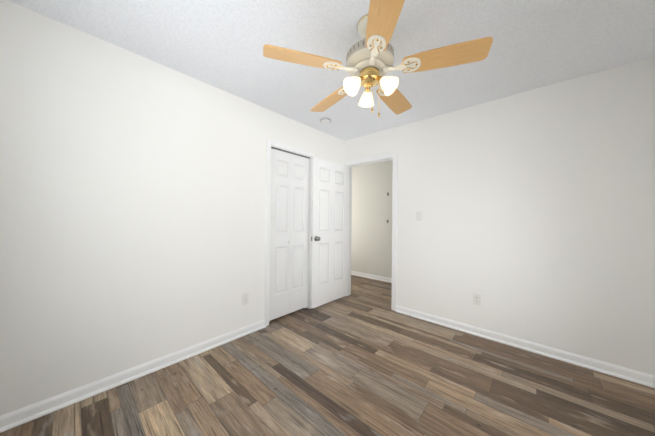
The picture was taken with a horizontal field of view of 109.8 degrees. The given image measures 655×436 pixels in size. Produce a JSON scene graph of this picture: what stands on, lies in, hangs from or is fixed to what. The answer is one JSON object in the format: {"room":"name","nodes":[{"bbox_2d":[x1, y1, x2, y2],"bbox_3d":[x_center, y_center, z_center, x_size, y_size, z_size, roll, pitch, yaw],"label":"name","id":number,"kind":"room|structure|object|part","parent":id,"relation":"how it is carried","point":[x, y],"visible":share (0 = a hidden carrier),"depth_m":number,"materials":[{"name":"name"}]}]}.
{"room":"empty bedroom","nodes":[
{"label":"empty bedroom","id":0,"kind":"room"},
{"bbox_2d":[0,0,344,415],"bbox_3d":[-0.871,-0.009,2.470,0.120,2.440,3.248,0,0,42],"label":"wall","id":1,"kind":"structure","parent":0,"point":[132,209],"depth_m":1.65,"materials":[{"name":"white paint"}]},
{"bbox_2d":[0,319,265,432],"bbox_3d":[-1.283,1.165,1.908,0.032,0.080,1.762,0,0,42],"label":"baseboard","id":2,"kind":"structure","parent":1,"relation":"attached to","point":[16,418],"depth_m":1.63,"materials":[{"name":"white wood"}]},
{"bbox_2d":[242,293,248,304],"bbox_3d":[-0.855,0.846,2.399,0.008,0.115,0.070,0,0,42],"label":"electrical outlet","id":3,"kind":"object","parent":1,"relation":"attached to","point":[245,299],"visible":1,"depth_m":2.40,"materials":[{"name":"white plastic"}]},
{"bbox_2d":[269,148,309,320],"bbox_3d":[-0.465,0.186,2.873,0.048,2.000,0.627,0,0,42],"label":"closet door","id":4,"kind":"structure","parent":1,"relation":"in","point":[289,237],"depth_m":2.85,"materials":[{"name":"white wood"}]},
{"bbox_2d":[265,139,313,325],"bbox_3d":[-0.485,0.169,2.891,0.134,2.093,0.747,0,0,42],"label":"trim","id":5,"kind":"structure","parent":1,"relation":"attached to","point":[286,148],"depth_m":2.60,"materials":[{"name":"white wood"}]},
{"bbox_2d":[0,275,654,435],"bbox_3d":[-0.035,1.269,2.533,5.094,0.100,4.720,0,0,42],"label":"floor","id":6,"kind":"structure","parent":0,"point":[363,359],"depth_m":1.63,"materials":[{"name":"brown wood"}]},
{"bbox_2d":[8,0,654,140],"bbox_3d":[-0.011,-1.271,2.539,5.094,0.100,4.720,0,0,42],"label":"ceiling","id":7,"kind":"structure","parent":0,"point":[219,44],"depth_m":1.59,"materials":[{"name":"white paint"}]},
{"bbox_2d":[320,117,330,123],"bbox_3d":[-0.022,-1.200,2.854,0.134,0.040,0.134,0,0,42],"label":"smoke detector","id":8,"kind":"object","parent":7,"relation":"attached to","point":[325,120],"visible":1,"depth_m":2.82,"materials":[{"name":"white plastic"}]},
{"bbox_2d":[263,0,492,116],"bbox_3d":[0.279,-0.923,1.484,1.252,0.596,1.222,0,0,42],"label":"fan","id":9,"kind":"object","parent":7,"relation":"hanging from","point":[370,59],"visible":1,"depth_m":1.34,"materials":[{"name":"brown wood"}]},
{"bbox_3d":[0.271,-0.802,1.429,0.319,0.112,0.329,0,0,42],"label":"lamp shade","id":10,"kind":"part","parent":9,"relation":"part of","materials":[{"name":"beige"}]},
{"bbox_2d":[351,160,392,277],"bbox_3d":[1.514,0.018,4.247,5.094,2.440,0.120,0,0,42],"label":"wall","id":11,"kind":"structure","parent":0,"point":[371,236],"depth_m":4.67,"materials":[{"name":"white paint"}]},
{"bbox_2d":[351,271,391,282],"bbox_3d":[1.452,1.198,4.187,4.854,0.080,0.032,0,0,42],"label":"baseboard","id":12,"kind":"structure","parent":11,"relation":"attached to","point":[385,279],"depth_m":4.68,"materials":[{"name":"white wood"}]},
{"bbox_2d":[344,56,654,375],"bbox_3d":[0.736,0.009,3.291,4.974,2.440,0.120,0,0,42],"label":"wall","id":13,"kind":"structure","parent":0,"point":[536,207],"depth_m":2.11,"materials":[{"name":"white paint"}]},
{"bbox_2d":[345,151,397,310],"bbox_3d":[0.636,0.173,3.378,0.872,2.110,0.148,0,0,42],"label":"trim","id":14,"kind":"structure","parent":13,"relation":"attached to","point":[393,156],"depth_m":3.07,"materials":[{"name":"white wood"}]},
{"bbox_2d":[310,157,348,307],"bbox_3d":[0.065,0.195,3.301,0.113,1.995,0.766,0,0,42],"label":"entry door","id":15,"kind":"structure","parent":14,"relation":"attached to","point":[329,227],"depth_m":3.26,"materials":[{"name":"white wood"}]},
{"bbox_2d":[416,211,421,220],"bbox_3d":[1.131,-0.025,2.842,0.070,0.115,0.019,0,0,42],"label":"light switch","id":16,"kind":"object","parent":13,"relation":"attached to","point":[418,215],"visible":1,"depth_m":2.85,"materials":[{"name":"white plastic"}]},
{"bbox_2d":[473,293,480,304],"bbox_3d":[1.582,0.860,2.435,0.070,0.115,0.008,0,0,42],"label":"electrical outlet","id":17,"kind":"object","parent":13,"relation":"attached to","point":[476,299],"visible":1,"depth_m":2.43,"materials":[{"name":"white plastic"}]},
{"bbox_2d":[396,305,654,387],"bbox_3d":[1.648,1.195,2.355,2.006,0.080,0.032,0,0,42],"label":"baseboard","id":18,"kind":"structure","parent":13,"relation":"attached to","point":[628,374],"depth_m":2.08,"materials":[{"name":"white wood"}]}
]}

